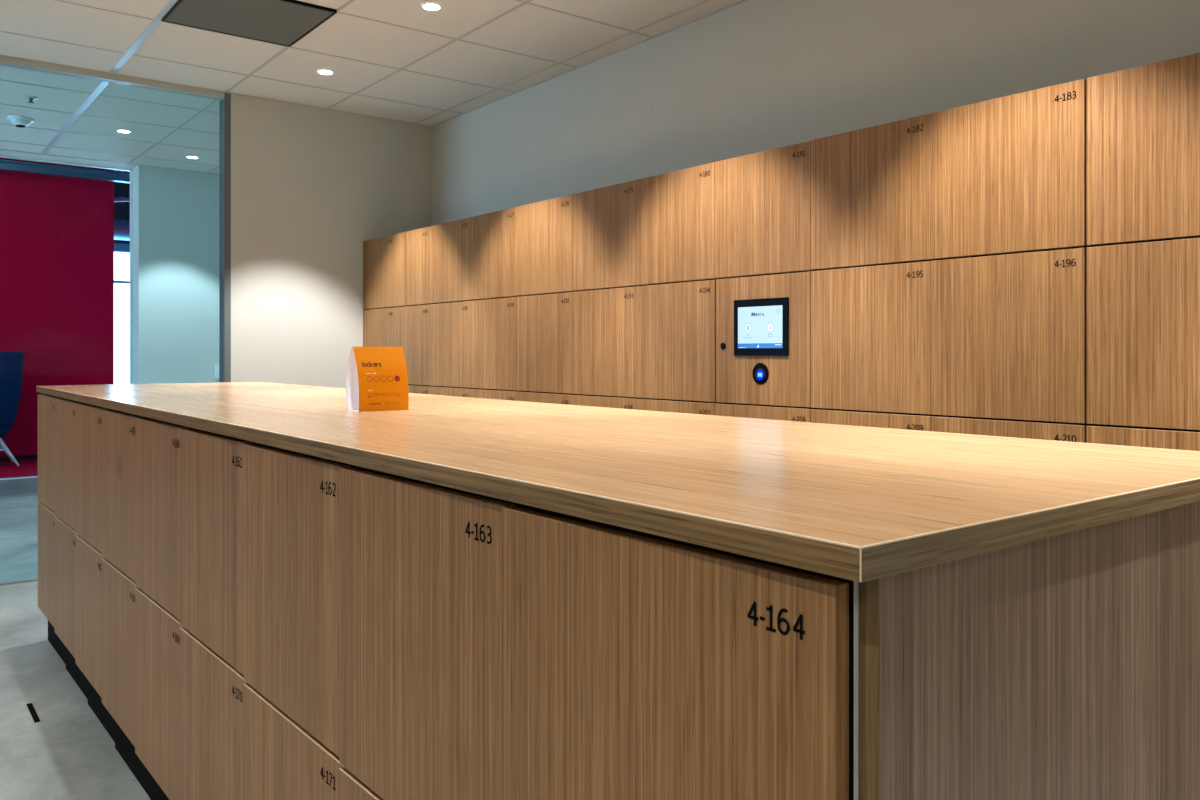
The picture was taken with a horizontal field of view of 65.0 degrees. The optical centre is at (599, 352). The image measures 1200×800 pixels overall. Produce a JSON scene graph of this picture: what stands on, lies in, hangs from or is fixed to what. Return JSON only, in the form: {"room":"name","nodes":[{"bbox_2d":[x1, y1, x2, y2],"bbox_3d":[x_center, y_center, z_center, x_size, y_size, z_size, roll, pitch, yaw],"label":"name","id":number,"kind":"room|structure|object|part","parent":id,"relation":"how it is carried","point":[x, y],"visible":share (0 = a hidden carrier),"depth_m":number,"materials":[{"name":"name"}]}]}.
{"room":"office locker room","nodes":[
{"label":"office locker room","id":0,"kind":"room"},
{"bbox_2d":[0,158,113,456],"bbox_3d":[-8.764,-0.617,8.641,7.747,3.490,0.200,0,0,-38],"label":"wall","id":1,"kind":"structure","parent":0,"point":[57,232],"depth_m":10.55,"materials":[{"name":"fabric"}]},
{"bbox_2d":[0,455,37,461],"bbox_3d":[-8.778,1.158,8.649,7.735,0.060,0.170,0,0,-38],"label":"baseboard","id":2,"kind":"structure","parent":1,"relation":"attached to","point":[21,457],"depth_m":10.40,"materials":[{"name":"black plastic"}]},
{"bbox_2d":[0,159,129,182],"bbox_3d":[-8.364,-2.027,8.674,7.420,0.100,0.100,0,0,-38],"label":"steel beam","id":3,"kind":"structure","parent":1,"relation":"attached to","point":[5,165],"depth_m":10.50,"materials":[{"name":"blue"}]},
{"bbox_2d":[0,477,149,799],"bbox_3d":[-2.842,1.263,5.294,14.000,0.150,18.550,0,0,-38],"label":"floor","id":4,"kind":"structure","parent":0,"point":[68,754],"depth_m":3.15,"materials":[{"name":"concrete"}]},
{"bbox_2d":[0,459,37,479],"bbox_3d":[-7.300,1.182,8.591,9.000,0.012,1.735,0,0,-38],"label":"carpet","id":5,"kind":"object","parent":4,"relation":"on","point":[27,468],"visible":0.02,"depth_m":9.57,"materials":[{"name":"red carpet"}]},
{"bbox_2d":[0,352,23,465],"bbox_3d":[-6.407,0.583,9.825,0.682,1.196,0.760,0,0,-38],"label":"lounge chair","id":6,"kind":"object","parent":5,"relation":"on","point":[11,363],"visible":1,"depth_m":9.75,"materials":[{"name":"blue fabric"}]},
{"bbox_3d":[-6.432,0.853,9.806,0.500,0.115,0.500,0,0,-38],"label":"seat","id":7,"kind":"part","parent":6,"relation":"part of","materials":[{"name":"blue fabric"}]},
{"bbox_3d":[-6.432,0.750,9.806,0.570,0.090,0.570,0,0,-38],"label":"seat","id":8,"kind":"part","parent":6,"relation":"part of","materials":[{"name":"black fabric"}]},
{"bbox_3d":[-6.377,1.023,10.077,0.038,0.318,0.244,0,0,11],"label":"leg","id":9,"kind":"part","parent":6,"relation":"part of","materials":[{"name":"white metal"}]},
{"bbox_3d":[-6.157,1.023,9.796,0.197,0.318,0.167,0,0,-38],"label":"leg","id":10,"kind":"part","parent":6,"relation":"part of","materials":[{"name":"white metal"}]},
{"bbox_2d":[26,703,39,722],"bbox_3d":[-1.872,1.187,3.111,0.016,0.002,0.200,0,0,-38],"label":"floor slot","id":11,"kind":"object","parent":4,"relation":"on","point":[30,706],"visible":1,"depth_m":3.11,"materials":[{"name":"black"}]},
{"bbox_2d":[38,393,65,664],"bbox_3d":[-1.844,0.675,3.970,0.853,1.027,0.449,0,0,-39],"label":"locker","id":12,"kind":"object","parent":4,"relation":"on","point":[46,515],"visible":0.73,"depth_m":3.71,"materials":[{"name":"brown wood"}]},
{"bbox_3d":[-2.169,0.828,3.708,0.016,0.430,0.447,0,0,-39],"label":"door","id":13,"kind":"part","parent":12,"relation":"part of","materials":[{"name":"laminate"}]},
{"bbox_3d":[-2.169,0.388,3.708,0.016,0.436,0.447,0,0,-39],"label":"door","id":14,"kind":"part","parent":12,"relation":"part of","materials":[{"name":"laminate"}]},
{"bbox_2d":[55,397,87,698],"bbox_3d":[-1.568,0.675,3.615,0.853,1.027,0.449,0,0,-39],"label":"locker","id":15,"kind":"object","parent":4,"relation":"on","point":[65,533],"visible":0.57,"depth_m":3.35,"materials":[{"name":"brown wood"}]},
{"bbox_3d":[-1.893,0.828,3.353,0.016,0.430,0.447,0,0,-39],"label":"door","id":16,"kind":"part","parent":15,"relation":"part of","materials":[{"name":"laminate"}]},
{"bbox_3d":[-1.893,0.388,3.353,0.016,0.436,0.447,0,0,-39],"label":"door","id":17,"kind":"part","parent":15,"relation":"part of","materials":[{"name":"laminate"}]},
{"bbox_2d":[75,402,114,741],"bbox_3d":[-1.292,0.675,3.259,0.853,1.027,0.449,0,0,-39],"label":"locker","id":18,"kind":"object","parent":4,"relation":"on","point":[88,417],"visible":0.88,"depth_m":2.98,"materials":[{"name":"brown wood"}]},
{"bbox_3d":[-1.617,0.828,2.998,0.016,0.430,0.447,0,0,-39],"label":"door","id":19,"kind":"part","parent":18,"relation":"part of","materials":[{"name":"laminate"}]},
{"bbox_3d":[-1.617,0.388,2.998,0.016,0.436,0.447,0,0,-39],"label":"door","id":20,"kind":"part","parent":18,"relation":"part of","materials":[{"name":"laminate"}]},
{"bbox_2d":[101,408,149,797],"bbox_3d":[-1.016,0.675,2.904,0.853,1.027,0.449,0,0,-39],"label":"locker","id":21,"kind":"object","parent":4,"relation":"on","point":[118,427],"visible":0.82,"depth_m":2.63,"materials":[{"name":"brown wood"}]},
{"bbox_3d":[-1.347,0.613,2.637,0.003,0.001,0.447,0,0,-39],"label":"edge trim","id":22,"kind":"part","parent":21,"relation":"part of","materials":[{"name":"brown wood"}]},
{"bbox_3d":[-1.341,0.828,2.642,0.016,0.430,0.447,0,0,-39],"label":"door","id":23,"kind":"part","parent":21,"relation":"part of","materials":[{"name":"laminate"}]},
{"bbox_3d":[-1.341,0.388,2.642,0.016,0.436,0.447,0,0,-39],"label":"door","id":24,"kind":"part","parent":21,"relation":"part of","materials":[{"name":"laminate"}]},
{"bbox_2d":[135,416,188,799],"bbox_3d":[-0.740,0.675,2.548,0.853,1.027,0.449,0,0,-39],"label":"locker","id":25,"kind":"object","parent":4,"relation":"on","point":[157,442],"visible":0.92,"depth_m":2.29,"materials":[{"name":"brown wood"}]},
{"bbox_3d":[-1.071,0.613,2.282,0.003,0.001,0.447,0,0,-39],"label":"edge trim","id":26,"kind":"part","parent":25,"relation":"part of","materials":[{"name":"brown wood"}]},
{"bbox_3d":[-1.066,0.828,2.287,0.016,0.430,0.447,0,0,-39],"label":"door","id":27,"kind":"part","parent":25,"relation":"part of","materials":[{"name":"laminate"}]},
{"bbox_3d":[-1.066,0.388,2.287,0.016,0.436,0.447,0,0,-39],"label":"door","id":28,"kind":"part","parent":25,"relation":"part of","materials":[{"name":"laminate"}]},
{"bbox_2d":[180,427,252,799],"bbox_3d":[-0.464,0.675,2.193,0.853,1.027,0.449,0,0,-39],"label":"locker","id":29,"kind":"object","parent":4,"relation":"on","point":[212,681],"visible":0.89,"depth_m":1.93,"materials":[{"name":"brown wood"}]},
{"bbox_3d":[-0.795,0.613,1.926,0.003,0.001,0.447,0,0,-39],"label":"edge trim","id":30,"kind":"part","parent":29,"relation":"part of","materials":[{"name":"brown wood"}]},
{"bbox_3d":[-0.790,0.828,1.931,0.016,0.430,0.447,0,0,-39],"label":"door","id":31,"kind":"part","parent":29,"relation":"part of","materials":[{"name":"laminate"}]},
{"bbox_3d":[-0.790,0.388,1.931,0.016,0.436,0.447,0,0,-39],"label":"door","id":32,"kind":"part","parent":29,"relation":"part of","materials":[{"name":"laminate"}]},
{"bbox_2d":[244,442,350,799],"bbox_3d":[-0.188,0.675,1.837,0.853,1.027,0.449,0,0,-39],"label":"locker","id":33,"kind":"object","parent":4,"relation":"on","point":[292,498],"visible":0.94,"depth_m":1.56,"materials":[{"name":"brown wood"}]},
{"bbox_3d":[-0.514,0.828,1.575,0.016,0.430,0.447,0,0,-39],"label":"door","id":34,"kind":"part","parent":33,"relation":"part of","materials":[{"name":"laminate"}]},
{"bbox_3d":[-0.519,0.613,1.571,0.003,0.001,0.447,0,0,-39],"label":"edge trim","id":35,"kind":"part","parent":33,"relation":"part of","materials":[{"name":"brown wood"}]},
{"bbox_2d":[363,235,393,346],"bbox_3d":[-1.179,0.240,5.953,0.480,1.896,0.449,0,0,-38],"label":"locker","id":36,"kind":"object","parent":4,"relation":"on","point":[378,253],"visible":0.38,"depth_m":5.80,"materials":[{"name":"brown wood"}]},
{"bbox_3d":[-1.362,-0.045,5.811,0.016,0.454,0.447,0,0,-38],"label":"door","id":37,"kind":"part","parent":36,"relation":"part of","materials":[{"name":"laminate"}]},
{"bbox_3d":[-1.362,-0.493,5.811,0.016,0.431,0.447,0,0,-38],"label":"door","id":38,"kind":"part","parent":36,"relation":"part of","materials":[{"name":"laminate"}]},
{"bbox_2d":[394,226,431,393],"bbox_3d":[-0.904,0.240,5.597,0.480,1.896,0.449,0,0,-38],"label":"locker","id":39,"kind":"object","parent":4,"relation":"on","point":[412,303],"visible":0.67,"depth_m":5.42,"materials":[{"name":"brown wood"}]},
{"bbox_3d":[-1.086,-0.045,5.455,0.016,0.454,0.447,0,0,-38],"label":"door","id":40,"kind":"part","parent":39,"relation":"part of","materials":[{"name":"laminate"}]},
{"bbox_3d":[-1.086,-0.493,5.455,0.016,0.431,0.447,0,0,-38],"label":"door","id":41,"kind":"part","parent":39,"relation":"part of","materials":[{"name":"laminate"}]},
{"bbox_3d":[-1.086,0.412,5.455,0.016,0.448,0.447,0,0,-38],"label":"door","id":42,"kind":"part","parent":39,"relation":"part of","materials":[{"name":"laminate"}]},
{"bbox_2d":[339,465,513,799],"bbox_3d":[0.087,0.675,1.482,0.853,1.027,0.449,0,0,-39],"label":"locker","id":43,"kind":"object","parent":4,"relation":"on","point":[421,561],"visible":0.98,"depth_m":1.20,"materials":[{"name":"brown wood"}]},
{"bbox_3d":[-0.244,0.613,1.215,0.003,0.001,0.447,0,0,-39],"label":"edge trim","id":44,"kind":"part","parent":43,"relation":"part of","materials":[{"name":"brown wood"}]},
{"bbox_3d":[-0.238,0.828,1.220,0.016,0.430,0.447,0,0,-39],"label":"door","id":45,"kind":"part","parent":43,"relation":"part of","materials":[{"name":"laminate"}]},
{"bbox_2d":[430,218,472,396],"bbox_3d":[-0.628,0.240,5.243,0.480,1.896,0.449,0,0,-38],"label":"locker","id":46,"kind":"object","parent":4,"relation":"on","point":[450,300],"visible":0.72,"depth_m":5.08,"materials":[{"name":"brown wood"}]},
{"bbox_3d":[-0.810,0.412,5.100,0.016,0.448,0.447,0,0,-38],"label":"door","id":47,"kind":"part","parent":46,"relation":"part of","materials":[{"name":"laminate"}]},
{"bbox_3d":[-0.810,-0.045,5.100,0.016,0.454,0.447,0,0,-38],"label":"door","id":48,"kind":"part","parent":46,"relation":"part of","materials":[{"name":"laminate"}]},
{"bbox_3d":[-0.810,-0.493,5.100,0.016,0.431,0.447,0,0,-38],"label":"door","id":49,"kind":"part","parent":46,"relation":"part of","materials":[{"name":"laminate"}]},
{"bbox_2d":[470,207,519,400],"bbox_3d":[-0.352,0.240,4.886,0.480,1.896,0.449,0,0,-38],"label":"locker","id":50,"kind":"object","parent":4,"relation":"on","point":[493,235],"visible":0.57,"depth_m":4.72,"materials":[{"name":"brown wood"}]},
{"bbox_3d":[-0.534,0.412,4.744,0.016,0.448,0.447,0,0,-38],"label":"door","id":51,"kind":"part","parent":50,"relation":"part of","materials":[{"name":"laminate"}]},
{"bbox_3d":[-0.534,-0.045,4.744,0.016,0.454,0.447,0,0,-38],"label":"door","id":52,"kind":"part","parent":50,"relation":"part of","materials":[{"name":"laminate"}]},
{"bbox_3d":[-0.534,-0.493,4.744,0.016,0.431,0.447,0,0,-38],"label":"door","id":53,"kind":"part","parent":50,"relation":"part of","materials":[{"name":"laminate"}]},
{"bbox_2d":[517,195,574,404],"bbox_3d":[-0.076,0.240,4.533,0.480,1.896,0.449,0,0,-38],"label":"locker","id":54,"kind":"object","parent":4,"relation":"on","point":[544,228],"visible":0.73,"depth_m":4.37,"materials":[{"name":"brown wood"}]},
{"bbox_3d":[-0.257,0.412,4.389,0.016,0.448,0.447,0,0,-38],"label":"door","id":55,"kind":"part","parent":54,"relation":"part of","materials":[{"name":"laminate"}]},
{"bbox_3d":[-0.257,-0.045,4.389,0.016,0.454,0.447,0,0,-38],"label":"door","id":56,"kind":"part","parent":54,"relation":"part of","materials":[{"name":"laminate"}]},
{"bbox_3d":[-0.257,-0.493,4.389,0.016,0.431,0.447,0,0,-38],"label":"door","id":57,"kind":"part","parent":54,"relation":"part of","materials":[{"name":"laminate"}]},
{"bbox_2d":[572,180,639,409],"bbox_3d":[0.200,0.240,4.177,0.480,1.896,0.449,0,0,-38],"label":"locker","id":58,"kind":"object","parent":4,"relation":"on","point":[604,219],"visible":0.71,"depth_m":4.02,"materials":[{"name":"brown wood"}]},
{"bbox_3d":[0.018,0.412,4.034,0.016,0.448,0.447,0,0,-38],"label":"door","id":59,"kind":"part","parent":58,"relation":"part of","materials":[{"name":"laminate"}]},
{"bbox_3d":[0.018,-0.045,4.034,0.016,0.454,0.447,0,0,-38],"label":"door","id":60,"kind":"part","parent":58,"relation":"part of","materials":[{"name":"laminate"}]},
{"bbox_3d":[0.018,-0.493,4.034,0.016,0.431,0.447,0,0,-38],"label":"door","id":61,"kind":"part","parent":58,"relation":"part of","materials":[{"name":"laminate"}]},
{"bbox_2d":[637,162,717,414],"bbox_3d":[0.476,0.240,3.821,0.480,1.896,0.449,0,0,-38],"label":"locker","id":62,"kind":"object","parent":4,"relation":"on","point":[676,292],"visible":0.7,"depth_m":3.66,"materials":[{"name":"brown wood"}]},
{"bbox_3d":[0.294,0.412,3.678,0.016,0.448,0.447,0,0,-38],"label":"door","id":63,"kind":"part","parent":62,"relation":"part of","materials":[{"name":"laminate"}]},
{"bbox_3d":[0.294,-0.045,3.678,0.016,0.454,0.447,0,0,-38],"label":"door","id":64,"kind":"part","parent":62,"relation":"part of","materials":[{"name":"laminate"}]},
{"bbox_3d":[0.294,-0.493,3.678,0.016,0.431,0.447,0,0,-38],"label":"door","id":65,"kind":"part","parent":62,"relation":"part of","materials":[{"name":"laminate"}]},
{"bbox_2d":[502,502,853,799],"bbox_3d":[0.363,0.675,1.126,0.853,1.027,0.449,0,0,-39],"label":"locker","id":66,"kind":"object","parent":4,"relation":"on","point":[637,665],"visible":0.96,"depth_m":0.83,"materials":[{"name":"brown wood"}]},
{"bbox_2d":[36,382,1199,581],"bbox_3d":[-0.713,0.147,2.542,0.903,0.024,4.079,0,0,-38],"label":"countertop","id":67,"kind":"structure","parent":66,"relation":"on","point":[854,503],"depth_m":1.12,"materials":[{"name":"laminate"}]},
{"bbox_2d":[346,347,408,411],"bbox_3d":[-0.527,0.060,2.233,0.125,0.150,0.075,0,0,-38],"label":"table sign","id":68,"kind":"object","parent":67,"relation":"on","point":[376,377],"visible":1,"depth_m":2.21,"materials":[{"name":"orange"}]},
{"bbox_2d":[854,501,1199,799],"bbox_3d":[0.522,0.674,0.943,0.834,1.027,0.019,0,0,-38],"label":"end panel","id":69,"kind":"object","parent":66,"relation":"attached to","point":[1066,666],"visible":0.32,"depth_m":0.82,"materials":[{"name":"laminate"}]},
{"bbox_2d":[715,141,813,421],"bbox_3d":[0.752,0.240,3.468,0.480,1.896,0.449,0,0,-39],"label":"locker","id":70,"kind":"object","parent":4,"relation":"on","point":[763,199],"visible":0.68,"depth_m":3.31,"materials":[{"name":"brown wood"}]},
{"bbox_2d":[752,363,768,383],"bbox_3d":[0.565,0.073,3.317,0.005,0.076,0.076,0,0,-39],"label":"reader","id":71,"kind":"object","parent":70,"relation":"attached to","point":[760,373],"visible":1,"depth_m":3.31,"materials":[{"name":"black"}]},
{"bbox_2d":[734,297,788,355],"bbox_3d":[0.564,-0.091,3.315,0.008,0.200,0.251,0,0,-39],"label":"screen","id":72,"kind":"object","parent":70,"relation":"attached to","point":[761,326],"visible":1,"depth_m":3.31,"materials":[{"name":"black"}]},
{"bbox_3d":[0.570,0.412,3.325,0.016,0.448,0.443,0,0,-39],"label":"door","id":73,"kind":"part","parent":70,"relation":"part of","materials":[{"name":"laminate"}]},
{"bbox_3d":[0.570,-0.493,3.325,0.016,0.431,0.443,0,0,-39],"label":"door","id":74,"kind":"part","parent":70,"relation":"part of","materials":[{"name":"laminate"}]},
{"bbox_3d":[0.572,-0.045,3.323,0.016,0.454,0.438,0,0,-39],"label":"door","id":75,"kind":"part","parent":70,"relation":"part of","materials":[{"name":"laminate"}]},
{"bbox_2d":[811,114,933,430],"bbox_3d":[1.028,0.240,3.109,0.480,1.896,0.449,0,0,-38],"label":"locker","id":76,"kind":"object","parent":4,"relation":"on","point":[871,259],"visible":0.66,"depth_m":2.95,"materials":[{"name":"brown wood"}]},
{"bbox_3d":[0.845,0.412,2.967,0.016,0.448,0.447,0,0,-38],"label":"door","id":77,"kind":"part","parent":76,"relation":"part of","materials":[{"name":"laminate"}]},
{"bbox_3d":[0.845,-0.045,2.967,0.016,0.454,0.447,0,0,-38],"label":"door","id":78,"kind":"part","parent":76,"relation":"part of","materials":[{"name":"laminate"}]},
{"bbox_3d":[0.845,-0.493,2.967,0.016,0.431,0.447,0,0,-38],"label":"door","id":79,"kind":"part","parent":76,"relation":"part of","materials":[{"name":"laminate"}]},
{"bbox_2d":[931,79,1088,442],"bbox_3d":[1.303,0.240,2.753,0.480,1.896,0.449,0,0,-38],"label":"locker","id":80,"kind":"object","parent":4,"relation":"on","point":[1009,245],"visible":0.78,"depth_m":2.59,"materials":[{"name":"brown wood"}]},
{"bbox_3d":[1.120,0.412,2.612,0.016,0.448,0.444,0,0,-38],"label":"door","id":81,"kind":"part","parent":80,"relation":"part of","materials":[{"name":"laminate"}]},
{"bbox_3d":[1.120,-0.045,2.612,0.016,0.454,0.444,0,0,-38],"label":"door","id":82,"kind":"part","parent":80,"relation":"part of","materials":[{"name":"laminate"}]},
{"bbox_3d":[1.120,-0.493,2.612,0.016,0.431,0.444,0,0,-38],"label":"door","id":83,"kind":"part","parent":80,"relation":"part of","materials":[{"name":"laminate"}]},
{"bbox_2d":[1087,53,1199,450],"bbox_3d":[1.579,0.240,2.398,0.480,1.896,0.449,0,0,-38],"label":"locker","id":84,"kind":"object","parent":4,"relation":"on","point":[1143,122],"visible":0.6,"depth_m":2.32,"materials":[{"name":"brown wood"}]},
{"bbox_3d":[1.397,0.412,2.255,0.016,0.448,0.447,0,0,-38],"label":"door","id":85,"kind":"part","parent":84,"relation":"part of","materials":[{"name":"laminate"}]},
{"bbox_3d":[1.397,-0.045,2.255,0.016,0.454,0.447,0,0,-38],"label":"door","id":86,"kind":"part","parent":84,"relation":"part of","materials":[{"name":"laminate"}]},
{"bbox_3d":[1.397,-0.493,2.255,0.016,0.431,0.447,0,0,-38],"label":"door","id":87,"kind":"part","parent":84,"relation":"part of","materials":[{"name":"laminate"}]},
{"bbox_2d":[0,56,230,585],"bbox_3d":[-3.864,-0.163,4.215,4.264,2.702,0.100,0,0,-38],"label":"glass wall","id":88,"kind":"structure","parent":0,"point":[224,99],"depth_m":5.47,"materials":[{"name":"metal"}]},
{"bbox_3d":[-3.870,-1.496,4.194,4.228,0.034,0.075,0,0,-38],"label":"head frame","id":89,"kind":"part","parent":88,"relation":"part of","materials":[{"name":"grey metal"}]},
{"bbox_2d":[114,182,129,243],"bbox_3d":[-8.467,-0.687,12.543,14.000,3.750,0.200,0,0,-38],"label":"wall","id":90,"kind":"structure","parent":0,"point":[121,190],"depth_m":13.62,"materials":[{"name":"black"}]},
{"bbox_2d":[114,243,129,283],"bbox_3d":[-7.264,-0.197,13.438,7.000,2.770,0.140,0,0,-38],"label":"window","id":91,"kind":"structure","parent":90,"relation":"in","point":[118,248],"depth_m":13.63,"materials":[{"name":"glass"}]},
{"bbox_2d":[132,166,218,383],"bbox_3d":[-2.043,-0.163,9.047,4.434,2.702,0.260,0,0,-38],"label":"wall","id":92,"kind":"structure","parent":0,"point":[175,213],"depth_m":7.76,"materials":[{"name":"white paint"}]},
{"bbox_2d":[0,155,131,170],"bbox_3d":[-6.126,-1.507,6.032,5.716,0.011,0.042,0,0,-38],"label":"trim","id":93,"kind":"structure","parent":92,"relation":"attached to","point":[1,156],"depth_m":7.46,"materials":[{"name":"white plastic"}]},
{"bbox_2d":[130,171,131,383],"bbox_3d":[-3.873,-0.163,7.780,0.011,2.702,0.042,0,0,-38],"label":"trim","id":94,"kind":"structure","parent":92,"relation":"attached to","point":[130,171],"depth_m":7.77,"materials":[{"name":"white plastic"}]},
{"bbox_2d":[215,365,218,378],"bbox_3d":[-3.213,0.158,7.966,0.074,0.120,0.014,0,0,-38],"label":"light switch","id":95,"kind":"object","parent":92,"relation":"attached to","point":[216,366],"visible":0.43,"depth_m":7.95,"materials":[{"name":"white plastic"}]},
{"bbox_2d":[231,94,431,387],"bbox_3d":[-1.611,-0.163,5.976,1.455,2.702,0.120,0,0,-38],"label":"wall","id":96,"kind":"structure","parent":0,"point":[309,185],"depth_m":5.76,"materials":[{"name":"white paint"}]},
{"bbox_2d":[0,0,740,173],"bbox_3d":[-0.798,-1.561,2.659,10.300,0.105,11.880,0,0,-38],"label":"ceiling","id":97,"kind":"structure","parent":0,"point":[531,30],"depth_m":4.91,"materials":[{"name":"tile"}]},
{"bbox_2d":[7,115,33,127],"bbox_3d":[-3.734,-1.484,6.071,0.150,0.058,0.150,0,0,-38],"label":"smoke detector","id":98,"kind":"object","parent":97,"relation":"attached to","point":[18,121],"visible":1,"depth_m":6.03,"materials":[{"name":"white plastic"}]},
{"bbox_2d":[24,95,37,102],"bbox_3d":[-3.365,-1.497,5.571,0.070,0.033,0.070,0,0,-38],"label":"sprinkler head","id":99,"kind":"object","parent":97,"relation":"attached to","point":[30,98],"visible":1,"depth_m":5.56},
{"bbox_2d":[116,129,131,132],"bbox_3d":[-3.246,-1.512,6.424,0.098,0.010,0.098,0,0,-38],"label":"recessed light","id":100,"kind":"object","parent":97,"relation":"in","point":[118,130],"visible":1,"depth_m":6.42,"materials":[{"name":"white plastic"}]},
{"bbox_2d":[186,156,198,158],"bbox_3d":[-3.148,-1.512,7.276,0.098,0.010,0.098,0,0,-38],"label":"recessed light","id":101,"kind":"object","parent":97,"relation":"in","point":[190,157],"visible":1,"depth_m":7.27,"materials":[{"name":"white plastic"}]},
{"bbox_2d":[162,0,336,46],"bbox_3d":[-1.571,-1.506,4.205,0.584,0.014,0.588,0,0,-38],"label":"ceiling vent","id":102,"kind":"object","parent":97,"relation":"in","point":[279,22],"visible":1,"depth_m":4.20,"materials":[{"name":"black metal"}]},
{"bbox_2d":[316,69,334,74],"bbox_3d":[-1.478,-1.512,5.068,0.098,0.010,0.098,0,0,-38],"label":"recessed light","id":103,"kind":"object","parent":97,"relation":"in","point":[320,71],"visible":1,"depth_m":5.06,"materials":[{"name":"white plastic"}]},
{"bbox_2d":[0,0,746,126],"bbox_3d":[-0.605,-1.511,1.081,5.569,0.004,8.849,0,0,-38],"label":"grid","id":104,"kind":"object","parent":97,"relation":"attached to","point":[342,7],"visible":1,"depth_m":4.82,"materials":[{"name":"beige metal"}]},
{"bbox_2d":[420,2,442,10],"bbox_3d":[-0.736,-1.512,4.112,0.098,0.010,0.098,0,0,-38],"label":"recessed light","id":105,"kind":"object","parent":97,"relation":"in","point":[430,6],"visible":1,"depth_m":4.10,"materials":[{"name":"white plastic"}]},
{"bbox_2d":[432,0,1199,225],"bbox_3d":[1.654,-0.163,2.834,0.150,2.702,8.849,0,0,-38],"label":"wall","id":106,"kind":"structure","parent":0,"point":[747,77],"depth_m":3.92,"materials":[{"name":"white paint"}]},
{"bbox_3d":[-6.484,-2.612,9.987,14.000,0.100,6.670,0,0,-38],"label":"ceiling","id":107,"kind":"structure","parent":0,"visible":0},
{"bbox_2d":[114,220,129,239],"bbox_3d":[-4.842,-2.028,13.457,4.150,1.108,0.276,0,0,-38],"label":"air duct","id":108,"kind":"object","parent":107,"relation":"hanging from","point":[121,227],"visible":0.02,"depth_m":12.26,"materials":[{"name":"blue metal"}]},
{"bbox_2d":[114,198,129,201],"bbox_3d":[-5.526,-2.197,11.851,0.040,0.770,1.437,0,0,40],"label":"conduit","id":109,"kind":"object","parent":107,"relation":"hanging from","point":[115,199],"visible":0.02,"depth_m":11.47,"materials":[{"name":"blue metal"}]}
]}

